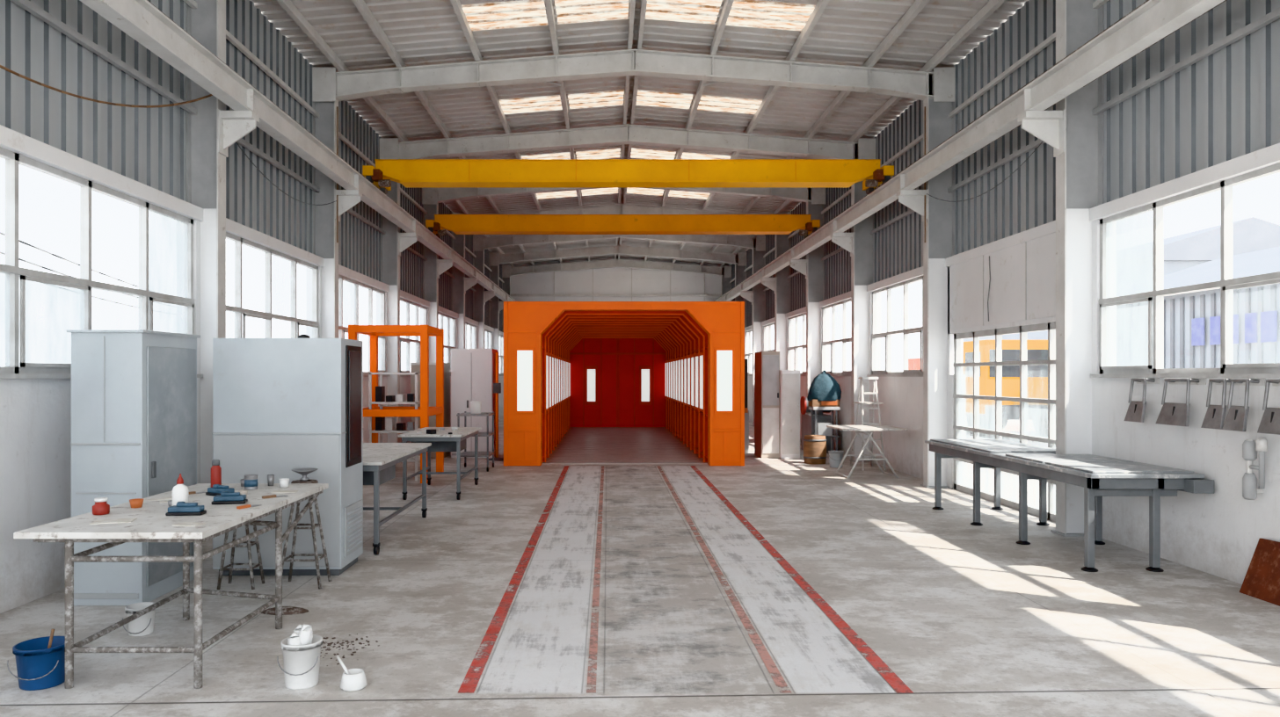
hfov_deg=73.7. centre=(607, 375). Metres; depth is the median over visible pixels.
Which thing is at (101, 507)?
jar
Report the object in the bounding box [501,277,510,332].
steel column
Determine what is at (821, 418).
machine
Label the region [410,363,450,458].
storage cabinet
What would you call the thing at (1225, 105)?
cladding
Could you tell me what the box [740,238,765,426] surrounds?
steel column
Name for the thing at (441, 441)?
workbench
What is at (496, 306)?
steel column
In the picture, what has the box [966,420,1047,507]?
ground
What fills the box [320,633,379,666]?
debris
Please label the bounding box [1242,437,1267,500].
valve pipework
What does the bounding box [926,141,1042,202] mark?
hanging cable
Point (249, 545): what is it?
metal stool
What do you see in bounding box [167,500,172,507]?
cups
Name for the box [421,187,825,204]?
rafter
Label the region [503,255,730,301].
wall
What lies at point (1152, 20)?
beam
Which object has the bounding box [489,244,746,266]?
rafter
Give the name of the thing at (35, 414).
wall
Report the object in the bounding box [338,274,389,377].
window
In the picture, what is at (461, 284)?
steel column
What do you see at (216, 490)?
hand sander
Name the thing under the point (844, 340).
window
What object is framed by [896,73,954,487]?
steel column
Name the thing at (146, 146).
cladding
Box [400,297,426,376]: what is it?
window
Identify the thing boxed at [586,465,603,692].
floor stripe
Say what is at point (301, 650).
bucket
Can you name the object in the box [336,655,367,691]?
plastic cup
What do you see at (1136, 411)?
tool rack
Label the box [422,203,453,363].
steel column
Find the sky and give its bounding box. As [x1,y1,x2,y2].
[963,217,1279,341]
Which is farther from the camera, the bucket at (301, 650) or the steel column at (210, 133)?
the steel column at (210, 133)
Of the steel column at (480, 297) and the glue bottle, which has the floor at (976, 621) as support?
the steel column at (480, 297)
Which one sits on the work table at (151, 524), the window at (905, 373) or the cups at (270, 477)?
the cups at (270, 477)
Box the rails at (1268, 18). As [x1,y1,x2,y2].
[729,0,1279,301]
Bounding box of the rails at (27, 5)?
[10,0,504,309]
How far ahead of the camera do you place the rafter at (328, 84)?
12.59 m
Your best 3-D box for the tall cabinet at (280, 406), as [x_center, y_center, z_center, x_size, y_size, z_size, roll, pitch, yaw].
[-2.695,0.650,7.287,1.080,2.000,0.637,0,0,0]
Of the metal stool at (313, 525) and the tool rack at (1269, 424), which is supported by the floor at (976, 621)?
the metal stool at (313, 525)
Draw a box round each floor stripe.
[458,465,568,692]
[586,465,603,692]
[656,465,791,692]
[690,465,912,692]
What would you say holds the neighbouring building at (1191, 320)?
on the ground
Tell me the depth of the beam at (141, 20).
8.84 m
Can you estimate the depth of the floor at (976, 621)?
5.87 m
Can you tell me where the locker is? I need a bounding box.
[754,351,799,458]
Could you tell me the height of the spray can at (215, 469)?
0.210 m
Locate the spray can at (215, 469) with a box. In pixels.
[210,459,221,487]
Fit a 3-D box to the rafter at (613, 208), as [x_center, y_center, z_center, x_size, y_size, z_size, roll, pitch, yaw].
[0.385,-4.398,24.397,9.450,0.776,1.324,0,0,0]
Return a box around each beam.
[79,0,516,301]
[714,0,1224,301]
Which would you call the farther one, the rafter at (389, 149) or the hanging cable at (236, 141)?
the rafter at (389, 149)
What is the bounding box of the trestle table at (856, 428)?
[826,425,907,478]
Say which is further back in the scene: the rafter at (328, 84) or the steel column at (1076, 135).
the rafter at (328, 84)
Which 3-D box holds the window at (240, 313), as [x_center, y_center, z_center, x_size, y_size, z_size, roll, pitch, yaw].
[-4.231,-0.782,10.725,0.162,1.615,3.550,0,0,0]
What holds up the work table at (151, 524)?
on the floor at (976, 621)
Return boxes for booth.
[503,301,744,465]
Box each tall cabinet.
[65,329,200,605]
[211,334,363,575]
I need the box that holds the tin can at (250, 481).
[243,474,258,490]
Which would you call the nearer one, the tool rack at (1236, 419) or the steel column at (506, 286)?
the tool rack at (1236, 419)
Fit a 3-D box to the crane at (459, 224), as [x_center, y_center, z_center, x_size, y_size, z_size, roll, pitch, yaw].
[0.325,-3.203,18.540,8.310,0.465,1.120,0,0,0]
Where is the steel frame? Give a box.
[348,325,443,483]
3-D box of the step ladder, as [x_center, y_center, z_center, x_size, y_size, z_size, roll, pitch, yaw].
[4.609,0.842,15.123,0.418,1.624,0.781,0,0,0]
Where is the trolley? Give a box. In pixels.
[456,400,494,472]
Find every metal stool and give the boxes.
[217,524,264,589]
[282,480,331,589]
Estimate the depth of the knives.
5.64 m
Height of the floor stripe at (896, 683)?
0.001 m
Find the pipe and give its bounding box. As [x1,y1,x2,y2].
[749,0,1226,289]
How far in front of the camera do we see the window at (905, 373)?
15.08 m
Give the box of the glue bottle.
[172,473,188,506]
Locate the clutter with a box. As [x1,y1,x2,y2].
[416,427,462,434]
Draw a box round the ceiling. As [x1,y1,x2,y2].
[248,0,1029,265]
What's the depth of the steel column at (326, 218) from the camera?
12.59 m
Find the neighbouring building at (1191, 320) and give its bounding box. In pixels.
[1129,247,1279,368]
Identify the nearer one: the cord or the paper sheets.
the paper sheets
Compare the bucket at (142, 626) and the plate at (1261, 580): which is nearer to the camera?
the bucket at (142, 626)
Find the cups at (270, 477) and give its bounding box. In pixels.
[267,474,274,486]
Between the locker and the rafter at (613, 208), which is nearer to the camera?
the locker
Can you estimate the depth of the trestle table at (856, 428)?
13.74 m
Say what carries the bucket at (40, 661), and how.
on the floor at (976, 621)
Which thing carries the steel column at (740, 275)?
on the floor at (976, 621)
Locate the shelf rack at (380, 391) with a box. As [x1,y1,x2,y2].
[368,371,420,480]
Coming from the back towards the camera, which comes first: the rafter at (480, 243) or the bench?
the rafter at (480, 243)
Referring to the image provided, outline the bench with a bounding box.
[924,439,1214,572]
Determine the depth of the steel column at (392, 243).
16.32 m
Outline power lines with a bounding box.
[0,232,138,308]
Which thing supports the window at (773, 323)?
in the wall at (1218, 534)
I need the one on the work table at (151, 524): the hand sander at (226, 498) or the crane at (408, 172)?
the hand sander at (226, 498)
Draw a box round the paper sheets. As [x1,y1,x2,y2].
[89,490,298,526]
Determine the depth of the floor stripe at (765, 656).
5.91 m
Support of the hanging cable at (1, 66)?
hanging from the steel column at (210, 133)
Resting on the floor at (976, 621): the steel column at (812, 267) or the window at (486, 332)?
the steel column at (812, 267)
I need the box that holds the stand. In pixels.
[488,352,503,460]
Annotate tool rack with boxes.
[1124,378,1159,422]
[1156,378,1206,426]
[1200,378,1265,431]
[1257,378,1279,435]
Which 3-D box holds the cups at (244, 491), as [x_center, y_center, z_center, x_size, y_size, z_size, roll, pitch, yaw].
[-2.370,0.775,5.564,0.452,0.080,0.888,0,0,2]
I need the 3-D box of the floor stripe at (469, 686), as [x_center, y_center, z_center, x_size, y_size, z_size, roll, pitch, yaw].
[-0.735,1.647,9.935,0.085,0.001,11.030,0,0,0]
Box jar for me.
[92,497,109,515]
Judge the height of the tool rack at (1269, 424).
0.410 m
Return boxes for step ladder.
[850,377,886,471]
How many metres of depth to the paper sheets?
4.75 m
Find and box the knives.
[188,491,288,509]
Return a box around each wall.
[0,124,503,613]
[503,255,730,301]
[744,142,1279,584]
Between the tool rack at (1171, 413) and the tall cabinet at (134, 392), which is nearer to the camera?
the tall cabinet at (134, 392)
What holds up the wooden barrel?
on the floor at (976, 621)
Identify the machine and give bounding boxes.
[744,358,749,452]
[800,396,831,453]
[807,370,841,450]
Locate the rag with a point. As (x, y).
(286, 610)
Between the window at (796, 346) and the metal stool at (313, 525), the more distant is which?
the window at (796, 346)
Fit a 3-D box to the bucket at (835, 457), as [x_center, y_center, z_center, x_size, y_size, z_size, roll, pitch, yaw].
[4.100,1.507,15.300,0.282,0.286,0.276,0,0,0]
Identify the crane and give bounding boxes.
[362,159,894,194]
[425,214,820,238]
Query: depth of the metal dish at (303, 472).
6.68 m
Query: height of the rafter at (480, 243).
0.776 m
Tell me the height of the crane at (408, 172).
0.465 m
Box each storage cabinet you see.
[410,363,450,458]
[450,349,497,458]
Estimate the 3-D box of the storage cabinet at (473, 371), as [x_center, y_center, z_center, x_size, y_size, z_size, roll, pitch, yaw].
[-2.705,0.560,17.435,0.830,2.180,0.930,0,0,0]
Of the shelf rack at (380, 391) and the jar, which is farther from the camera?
the shelf rack at (380, 391)
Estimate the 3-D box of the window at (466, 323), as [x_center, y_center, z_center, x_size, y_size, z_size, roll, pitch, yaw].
[-4.231,-0.782,25.725,0.162,1.615,3.550,0,0,0]
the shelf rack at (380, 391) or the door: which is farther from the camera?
the shelf rack at (380, 391)
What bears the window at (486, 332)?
in the wall at (35, 414)
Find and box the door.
[952,321,1055,522]
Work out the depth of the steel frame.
13.41 m
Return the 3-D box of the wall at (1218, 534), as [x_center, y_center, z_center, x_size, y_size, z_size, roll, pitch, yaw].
[5.085,-0.035,16.100,0.230,3.370,38.200,0,0,0]
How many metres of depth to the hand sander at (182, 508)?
4.94 m
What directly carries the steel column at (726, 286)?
on the floor at (976, 621)
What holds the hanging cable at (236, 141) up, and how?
hanging from the steel column at (210, 133)
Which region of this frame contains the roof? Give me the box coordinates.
[276,0,1005,267]
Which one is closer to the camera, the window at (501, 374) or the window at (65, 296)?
the window at (65, 296)
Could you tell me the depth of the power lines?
15.36 m
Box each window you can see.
[0,146,203,378]
[225,232,319,338]
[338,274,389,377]
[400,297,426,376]
[438,312,455,376]
[465,321,476,349]
[484,329,492,349]
[499,334,503,376]
[744,329,752,376]
[763,322,774,351]
[787,312,806,376]
[821,298,850,376]
[866,276,923,377]
[1090,162,1279,378]
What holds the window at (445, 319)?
in the wall at (35, 414)
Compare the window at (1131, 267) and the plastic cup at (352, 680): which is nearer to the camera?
the plastic cup at (352, 680)
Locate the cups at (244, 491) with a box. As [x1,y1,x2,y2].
[238,479,247,498]
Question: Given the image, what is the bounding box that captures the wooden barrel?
[803,435,826,465]
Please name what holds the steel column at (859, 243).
on the floor at (976, 621)
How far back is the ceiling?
12.63 m
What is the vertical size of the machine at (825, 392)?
1.747 m
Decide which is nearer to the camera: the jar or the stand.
the jar
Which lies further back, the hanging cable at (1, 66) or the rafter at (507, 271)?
the rafter at (507, 271)
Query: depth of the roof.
12.31 m
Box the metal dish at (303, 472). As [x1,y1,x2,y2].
[290,468,318,481]
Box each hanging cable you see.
[0,65,213,108]
[235,141,337,205]
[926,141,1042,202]
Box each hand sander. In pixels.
[165,501,206,516]
[205,484,234,495]
[210,491,247,504]
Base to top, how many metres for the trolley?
1.200 m
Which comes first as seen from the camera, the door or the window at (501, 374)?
the door
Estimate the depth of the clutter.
11.45 m
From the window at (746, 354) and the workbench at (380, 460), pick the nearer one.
the workbench at (380, 460)
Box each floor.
[0,416,1279,716]
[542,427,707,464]
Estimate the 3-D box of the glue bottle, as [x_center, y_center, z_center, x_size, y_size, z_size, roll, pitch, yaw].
[-2.580,0.705,5.150,0.090,0.220,0.090,0,0,0]
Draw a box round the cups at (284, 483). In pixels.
[278,478,289,487]
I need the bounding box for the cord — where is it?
[987,255,990,321]
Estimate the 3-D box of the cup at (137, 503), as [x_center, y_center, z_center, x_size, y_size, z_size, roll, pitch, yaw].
[-2.900,0.790,5.250,0.080,0.050,0.080,0,0,0]
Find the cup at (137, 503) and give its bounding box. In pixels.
[129,498,143,508]
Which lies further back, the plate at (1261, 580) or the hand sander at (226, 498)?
the plate at (1261, 580)
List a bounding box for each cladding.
[0,0,502,331]
[730,0,1279,327]
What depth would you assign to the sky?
39.60 m
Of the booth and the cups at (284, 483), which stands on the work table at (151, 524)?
the cups at (284, 483)
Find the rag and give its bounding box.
[261,606,308,615]
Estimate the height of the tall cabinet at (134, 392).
1.975 m
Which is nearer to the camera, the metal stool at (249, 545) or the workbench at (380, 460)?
the metal stool at (249, 545)
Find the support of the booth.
on the floor at (976, 621)
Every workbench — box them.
[363,443,431,554]
[398,427,481,500]
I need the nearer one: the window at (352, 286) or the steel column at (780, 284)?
the window at (352, 286)
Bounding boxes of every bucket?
[7,629,65,690]
[122,602,156,636]
[276,624,322,690]
[828,450,843,467]
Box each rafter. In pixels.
[312,49,954,101]
[379,123,875,159]
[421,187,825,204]
[451,203,791,214]
[472,234,765,251]
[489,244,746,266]
[501,258,731,277]
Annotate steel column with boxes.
[186,0,259,483]
[312,98,362,338]
[380,180,418,443]
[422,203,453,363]
[451,231,477,349]
[472,251,494,349]
[489,264,503,420]
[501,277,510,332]
[721,267,731,301]
[734,254,746,327]
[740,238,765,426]
[760,233,790,370]
[789,187,824,414]
[830,143,874,462]
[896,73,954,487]
[1018,0,1104,537]
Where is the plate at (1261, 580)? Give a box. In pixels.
[1239,538,1279,606]
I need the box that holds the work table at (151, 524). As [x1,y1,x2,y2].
[13,483,328,689]

